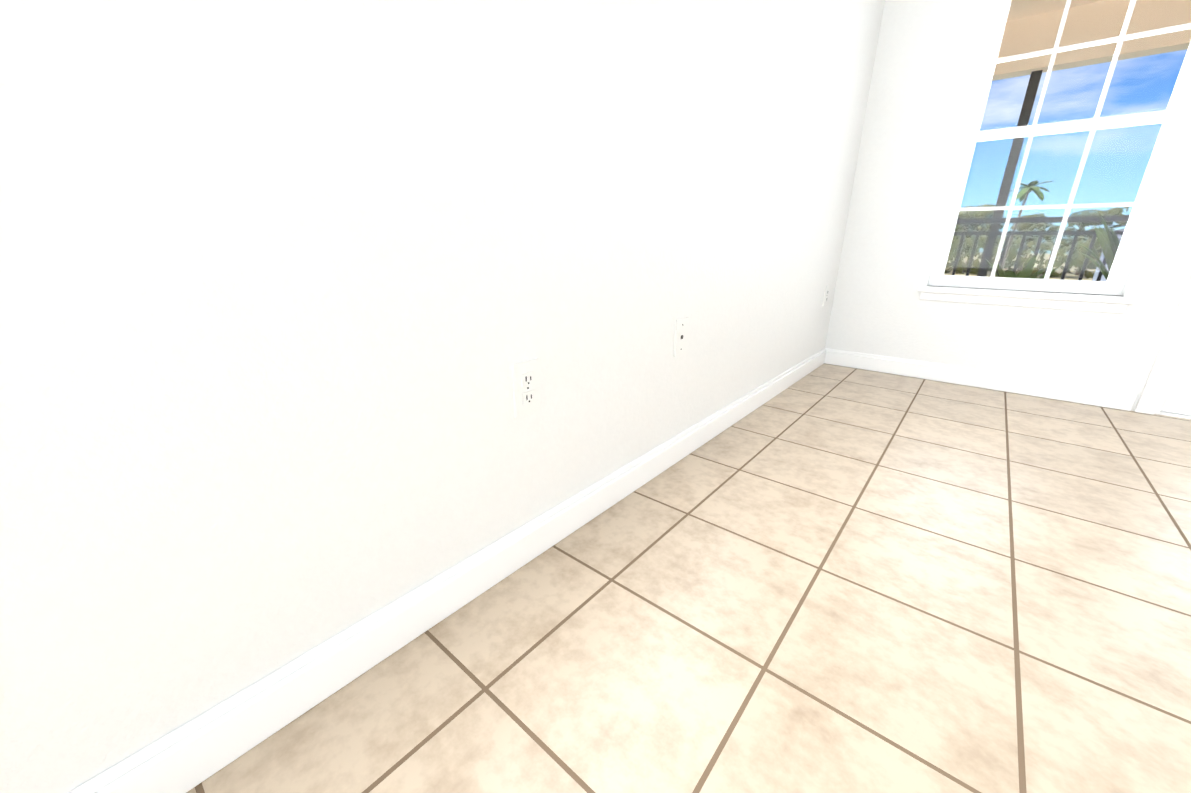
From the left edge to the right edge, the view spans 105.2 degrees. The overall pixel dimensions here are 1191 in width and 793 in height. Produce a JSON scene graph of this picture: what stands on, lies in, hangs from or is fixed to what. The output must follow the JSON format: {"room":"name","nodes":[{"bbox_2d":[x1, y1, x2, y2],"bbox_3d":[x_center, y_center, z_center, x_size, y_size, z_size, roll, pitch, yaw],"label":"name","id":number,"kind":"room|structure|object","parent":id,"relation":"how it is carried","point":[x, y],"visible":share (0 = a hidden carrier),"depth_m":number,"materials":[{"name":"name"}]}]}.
{"room":"empty living room","nodes":[
{"label":"empty living room","id":0,"kind":"room"},
{"bbox_2d":[0,0,884,792],"bbox_3d":[-1.571,-1.430,-1.162,0.150,4.900,9.700,15,24,37],"label":"wall","id":1,"kind":"structure","parent":0,"point":[292,292],"depth_m":0.68,"materials":[{"name":"paint"}]},
{"bbox_2d":[68,348,827,792],"bbox_3d":[-1.525,0.862,-0.444,0.019,0.100,9.400,15,24,37],"label":"baseboard","id":2,"kind":"structure","parent":1,"relation":"attached to","point":[192,754],"depth_m":0.82,"materials":[{"name":"white wood"}]},
{"bbox_2d":[512,358,540,417],"bbox_3d":[-0.148,-0.019,0.990,0.010,0.118,0.072,15,24,37],"label":"electrical outlet","id":3,"kind":"object","parent":1,"relation":"attached to","point":[526,384],"visible":1,"depth_m":0.98,"materials":[{"name":"white plastic"}]},
{"bbox_2d":[673,317,688,356],"bbox_3d":[0.276,-0.192,1.465,0.007,0.118,0.072,15,24,37],"label":"jack","id":4,"kind":"object","parent":1,"relation":"attached to","point":[680,338],"visible":1,"depth_m":1.46,"materials":[{"name":"white plastic"}]},
{"bbox_2d":[822,285,829,305],"bbox_3d":[1.371,-0.600,2.700,0.010,0.118,0.072,15,24,37],"label":"electrical outlet","id":5,"kind":"object","parent":1,"relation":"attached to","point":[826,293],"visible":0.98,"depth_m":2.69,"materials":[{"name":"white plastic"}]},
{"bbox_2d":[187,363,1190,792],"bbox_3d":[0.784,1.442,-1.761,5.700,0.120,10.480,15,24,37],"label":"floor","id":6,"kind":"structure","parent":0,"point":[833,579],"depth_m":0.91,"materials":[{"name":"beige tile"}]},
{"bbox_2d":[825,0,1190,410],"bbox_3d":[2.562,-0.727,1.981,2.650,3.620,0.150,15,24,37],"label":"wall","id":7,"kind":"structure","parent":0,"point":[928,57],"depth_m":2.38,"materials":[{"name":"paint"}]},
{"bbox_2d":[828,348,1137,410],"bbox_3d":[2.022,-0.120,2.545,1.337,0.100,0.019,15,24,37],"label":"baseboard","id":8,"kind":"structure","parent":7,"relation":"attached to","point":[1076,392],"depth_m":2.45,"materials":[{"name":"white wood"}]},
{"bbox_2d":[917,285,1135,313],"bbox_3d":[2.151,-0.507,2.342,0.820,0.075,0.110,15,24,37],"label":"window sill","id":9,"kind":"structure","parent":7,"relation":"attached to","point":[1081,302],"depth_m":2.28,"materials":[{"name":"white wood"}]},
{"bbox_2d":[928,0,1190,294],"bbox_3d":[2.215,-1.258,2.161,0.750,1.465,0.070,15,24,37],"label":"window","id":10,"kind":"structure","parent":7,"relation":"in","point":[1172,117],"depth_m":2.17,"materials":[{"name":"white wood"}]},
{"bbox_2d":[1135,276,1190,418],"bbox_3d":[2.996,-0.833,1.550,1.032,2.113,0.166,15,24,37],"label":"door frame","id":11,"kind":"structure","parent":7,"relation":"attached to","point":[1170,356],"depth_m":2.04,"materials":[{"name":"white wood"}]},
{"bbox_2d":[1160,341,1190,414],"bbox_3d":[2.961,-0.792,1.521,0.874,2.015,0.130,15,24,37],"label":"door","id":12,"kind":"structure","parent":7,"relation":"in","point":[1178,399],"depth_m":2.06,"materials":[{"name":"white wood"}]},
{"bbox_2d":[992,0,1190,80],"bbox_3d":[3.300,-2.601,2.545,3.000,0.580,2.520,15,24,37],"label":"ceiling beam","id":13,"kind":"structure","parent":0,"point":[1008,68],"depth_m":3.52,"materials":[{"name":"beige"}]},
{"label":"outside","id":14,"kind":"structure","parent":0,"visible":0},
{"bbox_2d":[944,252,1099,280],"bbox_3d":[151.789,-51.932,170.944,520.000,0.500,328.000,15,24,37],"label":"ground","id":15,"kind":"structure","parent":14,"point":[1068,276],"depth_m":79.71,"materials":[{"name":"green plant"}]},
{"bbox_2d":[952,206,988,255],"bbox_3d":[68.831,-29.346,84.102,8.313,11.102,6.699,15,24,37],"label":"oak tree","id":16,"kind":"object","parent":15,"relation":"on","point":[979,228],"depth_m":83.21,"materials":[{"name":"green plant"}]},
{"bbox_2d":[954,204,1009,271],"bbox_3d":[61.169,-25.432,73.215,8.758,10.544,5.471,15,24,37],"label":"oak tree","id":17,"kind":"object","parent":15,"relation":"on","point":[977,214],"depth_m":71.73,"materials":[{"name":"green plant"}]},
{"bbox_2d":[944,230,1101,277],"bbox_3d":[64.202,-19.381,63.718,35.492,7.644,5.888,15,24,37],"label":"hedge","id":18,"kind":"object","parent":15,"relation":"on","point":[1013,253],"depth_m":65.15,"materials":[{"name":"green plant"}]},
{"bbox_2d":[1001,180,1052,268],"bbox_3d":[56.750,-22.327,61.376,4.841,12.133,4.949,15,24,37],"label":"palm tree","id":19,"kind":"object","parent":15,"relation":"on","point":[1026,190],"depth_m":59.90,"materials":[{"name":"green plant"}]},
{"bbox_2d":[1010,213,1059,270],"bbox_3d":[74.258,-26.088,77.173,7.428,9.463,5.786,15,24,37],"label":"oak tree","id":20,"kind":"object","parent":15,"relation":"on","point":[1049,238],"depth_m":75.97,"materials":[{"name":"green plant"}]},
{"bbox_2d":[1057,206,1128,274],"bbox_3d":[73.727,-23.091,67.761,8.334,9.805,6.508,15,24,37],"label":"oak tree","id":21,"kind":"object","parent":15,"relation":"on","point":[1117,212],"depth_m":66.66,"materials":[{"name":"green plant"}]},
{"bbox_3d":[130.447,22.969,-51.033,251.000,0.500,58.000,15,24,37],"label":"ground","id":22,"kind":"structure","parent":14,"visible":0},
{"bbox_2d":[1092,228,1124,280],"bbox_3d":[40.563,-8.374,27.890,13.600,6.900,11.400,15,24,37],"label":"house","id":23,"kind":"structure","parent":22,"relation":"on","point":[1101,259],"depth_m":34.15,"materials":[{"name":"grey paint"}]},
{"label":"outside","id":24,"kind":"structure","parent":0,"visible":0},
{"bbox_3d":[3.280,-0.194,3.359,3.000,0.238,2.520,15,24,37],"label":"floor","id":25,"kind":"structure","parent":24,"visible":0},
{"bbox_2d":[977,70,1042,276],"bbox_3d":[3.690,-1.710,4.153,0.070,2.132,0.070,15,24,37],"label":"posts","id":26,"kind":"object","parent":25,"relation":"on","point":[1015,150],"depth_m":4.01,"materials":[{"name":"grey metal"}]},
{"bbox_2d":[987,255,1060,278],"bbox_3d":[3.565,-0.857,3.882,0.542,0.686,0.538,15,24,37],"label":"plant","id":27,"kind":"object","parent":25,"relation":"on","point":[1027,269],"depth_m":3.71,"materials":[{"name":"green plant"}]},
{"bbox_2d":[952,215,1129,280],"bbox_3d":[3.930,-1.075,4.060,2.370,0.992,0.050,15,24,37],"label":"balcony railing","id":28,"kind":"object","parent":25,"relation":"on","point":[1052,219],"depth_m":3.99,"materials":[{"name":"grey metal"}]},
{"bbox_2d":[1077,213,1119,281],"bbox_3d":[3.688,-0.736,3.077,0.790,0.975,0.726,15,24,37],"label":"plant","id":29,"kind":"object","parent":25,"relation":"on","point":[1106,235],"depth_m":3.18,"materials":[{"name":"green plant"}]}
]}

